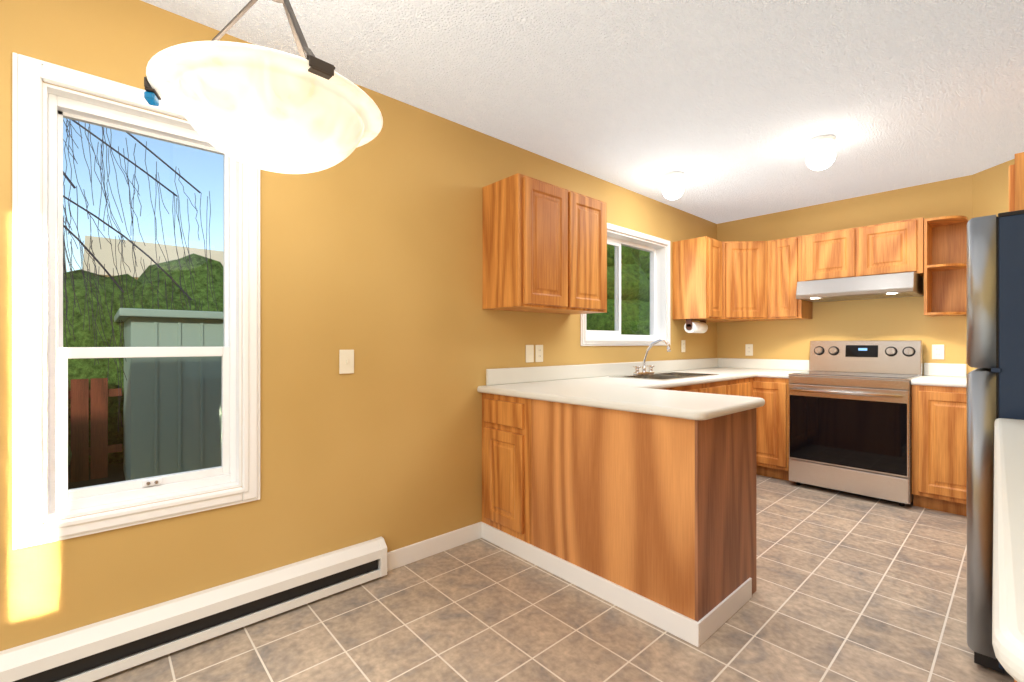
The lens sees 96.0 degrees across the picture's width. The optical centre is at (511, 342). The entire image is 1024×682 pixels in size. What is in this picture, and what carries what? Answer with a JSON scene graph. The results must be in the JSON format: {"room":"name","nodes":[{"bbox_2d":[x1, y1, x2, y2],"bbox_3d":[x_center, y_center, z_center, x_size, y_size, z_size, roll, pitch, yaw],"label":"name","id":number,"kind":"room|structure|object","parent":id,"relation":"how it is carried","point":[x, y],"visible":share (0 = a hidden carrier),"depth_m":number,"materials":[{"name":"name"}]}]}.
{"room":"kitchen","nodes":[
{"label":"kitchen","id":0,"kind":"room"},
{"bbox_2d":[0,0,716,650],"bbox_3d":[-0.586,-0.050,2.527,7.630,2.440,0.160,0,0,-42],"label":"wall","id":1,"kind":"structure","parent":0,"point":[370,254],"depth_m":2.21,"materials":[{"name":"yellow paint"}]},
{"bbox_2d":[12,52,259,549],"bbox_3d":[-1.393,-0.135,1.783,0.721,1.606,0.186,0,0,-42],"label":"window","id":2,"kind":"structure","parent":1,"relation":"in","point":[238,352],"depth_m":1.64,"materials":[{"name":"white paint"}]},
{"bbox_2d":[0,537,386,681],"bbox_3d":[-1.213,1.069,1.806,1.535,0.172,0.068,0,0,-42],"label":"heater","id":3,"kind":"object","parent":1,"relation":"attached to","point":[99,650],"visible":0.96,"depth_m":1.76,"materials":[{"name":"white metal"}]},
{"bbox_2d":[339,350,353,373],"bbox_3d":[-0.794,0.090,2.219,0.072,0.116,0.016,0,0,-42],"label":"switch plate","id":4,"kind":"object","parent":1,"relation":"attached to","point":[346,361],"depth_m":2.22,"materials":[{"name":"beige plastic"}]},
{"bbox_2d":[387,522,481,571],"bbox_3d":[-1.713,1.123,1.396,4.122,0.095,0.013,0,0,-42],"label":"baseboard","id":5,"kind":"structure","parent":1,"relation":"attached to","point":[405,555],"depth_m":2.54,"materials":[{"name":"white paint"}]},
{"bbox_2d":[526,345,536,362],"bbox_3d":[0.119,0.070,3.043,0.072,0.116,0.012,0,0,-42],"label":"switch plate","id":6,"kind":"object","parent":1,"relation":"attached to","point":[529,348],"depth_m":3.05,"materials":[{"name":"beige plastic"}]},
{"bbox_2d":[537,345,542,361],"bbox_3d":[0.184,0.070,3.105,0.072,0.116,0.008,0,0,-42],"label":"switch plate","id":7,"kind":"object","parent":1,"relation":"attached to","point":[539,347],"depth_m":3.10,"materials":[{"name":"beige plastic"}]},
{"bbox_2d":[482,173,606,314],"bbox_3d":[0.235,-0.573,2.929,0.810,0.735,0.337,0,0,-42],"label":"upper cabinet","id":8,"kind":"object","parent":1,"relation":"attached to","point":[544,247],"visible":1,"depth_m":2.71,"materials":[{"name":"brown wood"}]},
{"bbox_2d":[485,359,716,386],"bbox_3d":[1.018,0.208,3.848,3.153,0.100,0.020,0,0,-42],"label":"backsplash","id":9,"kind":"structure","parent":1,"relation":"attached to","point":[583,371],"depth_m":3.30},
{"bbox_2d":[580,223,669,345],"bbox_3d":[0.933,-0.460,3.880,1.284,0.964,0.182,0,0,-42],"label":"kitchen window","id":10,"kind":"structure","parent":1,"relation":"in","point":[659,263],"depth_m":4.05,"materials":[{"name":"white paint"}]},
{"bbox_2d":[681,340,684,351],"bbox_3d":[1.645,0.030,4.420,0.072,0.116,0.008,0,0,-42],"label":"switch plate","id":11,"kind":"object","parent":1,"relation":"attached to","point":[682,341],"depth_m":4.41,"materials":[{"name":"beige plastic"}]},
{"bbox_2d":[672,236,721,319],"bbox_3d":[1.725,-0.580,4.270,0.318,0.720,0.337,0,0,-42],"label":"upper cabinet","id":12,"kind":"object","parent":1,"relation":"attached to","point":[696,278],"visible":0.96,"depth_m":4.15,"materials":[{"name":"brown wood"}]},
{"bbox_2d":[684,319,707,332],"bbox_3d":[1.714,-0.157,4.288,0.285,0.127,0.104,0,0,-42],"label":"paper towel holder","id":13,"kind":"object","parent":12,"relation":"attached to","point":[690,326],"visible":1,"depth_m":4.22,"materials":[{"name":"white paper"}]},
{"bbox_2d":[706,241,773,321],"bbox_3d":[2.161,-0.580,4.481,0.608,0.720,0.608,0,0,-42],"label":"upper cabinet","id":14,"kind":"object","parent":1,"relation":"attached to","point":[744,280],"visible":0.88,"depth_m":4.24,"materials":[{"name":"brown wood"}]},
{"bbox_2d":[93,474,1013,681],"bbox_3d":[0.397,1.195,1.434,7.630,0.050,3.100,0,0,-42],"label":"floor","id":15,"kind":"structure","parent":0,"point":[852,587],"depth_m":1.92,"materials":[{"name":"tile"}]},
{"bbox_2d":[482,395,528,560],"bbox_3d":[0.172,0.733,2.814,0.609,0.874,0.423,0,0,-42],"label":"base cabinet","id":16,"kind":"object","parent":15,"relation":"on","point":[505,422],"depth_m":2.59,"materials":[{"name":"brown wood"}]},
{"bbox_2d":[529,399,760,646],"bbox_3d":[0.618,0.733,2.319,0.609,0.874,0.930,0,0,-42],"label":"base cabinet","id":17,"kind":"object","parent":15,"relation":"on","point":[629,487],"depth_m":2.01,"materials":[{"name":"brown wood"}]},
{"bbox_2d":[477,367,804,422],"bbox_3d":[1.450,0.277,3.320,3.218,0.038,1.383,0,0,-42],"label":"countertop","id":18,"kind":"structure","parent":17,"relation":"on","point":[722,393],"depth_m":2.56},
{"bbox_2d":[633,339,672,374],"bbox_3d":[1.141,0.112,3.665,0.250,0.280,0.259,0,0,-42],"label":"faucet","id":19,"kind":"object","parent":18,"relation":"on","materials":[{"name":"silver metal"}]},
{"bbox_2d":[609,371,708,378],"bbox_3d":[1.199,0.337,3.600,0.860,0.171,0.465,0,0,-42],"label":"sink","id":20,"kind":"object","parent":18,"relation":"in","point":[656,374],"depth_m":3.66,"materials":[{"name":"silver metal"}]},
{"bbox_2d":[788,340,922,505],"bbox_3d":[2.750,0.575,3.710,0.728,1.190,0.762,0,0,-42],"label":"range","id":21,"kind":"object","parent":15,"relation":"on","point":[850,416],"visible":1,"depth_m":3.54,"materials":[{"name":"silver metal"}]},
{"bbox_2d":[911,383,966,515],"bbox_3d":[3.189,0.733,3.318,0.637,0.874,0.400,0,0,-42],"label":"base cabinet","id":22,"kind":"object","parent":15,"relation":"on","point":[939,410],"depth_m":3.15,"materials":[{"name":"brown wood"}]},
{"bbox_2d":[911,375,965,386],"bbox_3d":[3.294,0.277,3.196,0.643,0.038,0.723,0,0,-42],"label":"countertop","id":23,"kind":"structure","parent":22,"relation":"on","point":[957,380],"depth_m":3.26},
{"bbox_2d":[966,210,1023,673],"bbox_3d":[2.151,0.357,1.655,0.738,1.625,0.701,0,0,-42],"label":"refrigerator","id":24,"kind":"object","parent":15,"relation":"on","point":[995,321],"visible":0.71,"depth_m":1.63,"materials":[{"name":"blue paint"}]},
{"bbox_2d":[992,418,1023,681],"bbox_3d":[1.247,0.664,0.773,1.765,1.012,0.656,0,0,-42],"label":"base cabinet","id":25,"kind":"object","parent":15,"relation":"on","point":[1008,588],"visible":0.98,"depth_m":0.59,"materials":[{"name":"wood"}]},
{"bbox_2d":[1009,152,1023,211],"bbox_3d":[2.708,0.155,2.074,0.600,2.030,0.635,0,0,-42],"label":"pantry cabinet","id":26,"kind":"object","parent":15,"relation":"on","point":[1016,186],"visible":0.21,"depth_m":2.09,"materials":[{"name":"brown wood"}]},
{"bbox_2d":[141,0,1023,223],"bbox_3d":[0.397,-1.295,1.434,7.630,0.050,3.100,0,0,-42],"label":"ceiling","id":27,"kind":"structure","parent":0,"point":[729,109],"depth_m":2.22,"materials":[{"name":"white paint"}]},
{"bbox_2d":[144,0,382,173],"bbox_3d":[-0.574,-0.852,1.126,0.502,0.833,0.510,0,0,-42],"label":"pendant lamp","id":28,"kind":"object","parent":27,"relation":"hanging from","point":[266,108],"visible":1,"depth_m":1.00,"materials":[{"name":"white glass"}]},
{"bbox_2d":[662,171,683,199],"bbox_3d":[1.216,-1.176,3.477,0.156,0.184,0.156,0,0,-42],"label":"globe ceiling light","id":29,"kind":"object","parent":27,"relation":"attached to","point":[673,188],"visible":1,"depth_m":3.42,"materials":[{"name":"white glass"}]},
{"bbox_2d":[806,135,835,169],"bbox_3d":[1.928,-1.176,2.880,0.156,0.184,0.156,0,0,-42],"label":"globe ceiling light","id":30,"kind":"object","parent":27,"relation":"attached to","point":[821,154],"visible":1,"depth_m":2.83,"materials":[{"name":"white glass"}]},
{"bbox_2d":[717,175,971,375],"bbox_3d":[2.889,-0.050,4.249,0.160,2.440,1.930,0,0,-42],"label":"wall","id":31,"kind":"structure","parent":0,"point":[896,319],"depth_m":4.01,"materials":[{"name":"yellow paint"}]},
{"bbox_2d":[745,344,752,355],"bbox_3d":[2.399,0.070,4.663,0.008,0.116,0.072,0,0,-42],"label":"switch plate","id":32,"kind":"object","parent":31,"relation":"attached to","point":[748,347],"depth_m":4.66,"materials":[{"name":"beige plastic"}]},
{"bbox_2d":[717,359,808,370],"bbox_3d":[2.479,0.208,4.566,0.020,0.100,0.867,0,0,-42],"label":"backsplash","id":33,"kind":"structure","parent":31,"relation":"attached to","point":[769,364],"depth_m":4.50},
{"bbox_2d":[768,236,812,319],"bbox_3d":[2.558,-0.580,4.243,0.337,0.720,0.273,0,0,-42],"label":"upper cabinet","id":34,"kind":"object","parent":31,"relation":"attached to","point":[784,266],"visible":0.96,"depth_m":4.13,"materials":[{"name":"brown wood"}]},
{"bbox_2d":[802,217,923,280],"bbox_3d":[2.917,-0.733,3.843,0.337,0.415,0.798,0,0,-42],"label":"upper cabinet","id":35,"kind":"object","parent":31,"relation":"attached to","point":[889,248],"visible":1,"depth_m":3.69,"materials":[{"name":"brown wood"}]},
{"bbox_2d":[796,272,923,301],"bbox_3d":[2.848,-0.447,3.796,0.503,0.152,0.760,0,0,-42],"label":"steel range hood","id":36,"kind":"object","parent":35,"relation":"attached to","point":[904,284],"visible":1,"depth_m":3.62,"materials":[{"name":"grey metal"}]},
{"bbox_2d":[932,345,943,358],"bbox_3d":[3.343,0.070,3.616,0.008,0.116,0.072,0,0,-42],"label":"switch plate","id":37,"kind":"object","parent":31,"relation":"attached to","point":[937,350],"depth_m":3.61,"materials":[{"name":"beige plastic"}]},
{"bbox_2d":[924,216,967,316],"bbox_3d":[3.274,-0.570,3.476,0.298,0.720,0.220,0,0,-42],"label":"shelf","id":38,"kind":"object","parent":31,"relation":"attached to","point":[945,265],"visible":0.92,"depth_m":3.54,"materials":[{"name":"brown wood"}]},
{"bbox_2d":[972,159,1014,370],"bbox_3d":[3.515,-0.050,2.724,0.160,2.440,1.502,0,0,3],"label":"wall","id":39,"kind":"structure","parent":0,"point":[990,191],"depth_m":3.33,"materials":[{"name":"yellow paint"}]},
{"label":"outside","id":40,"kind":"structure","parent":0,"visible":0},
{"bbox_2d":[63,118,649,489],"bbox_3d":[-17.881,-3.923,27.331,90.000,10.991,59.830,0,0,-42],"label":"garden","id":41,"kind":"object","parent":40,"point":[92,417],"depth_m":4.74,"materials":[{"name":"green plant"}]}
]}

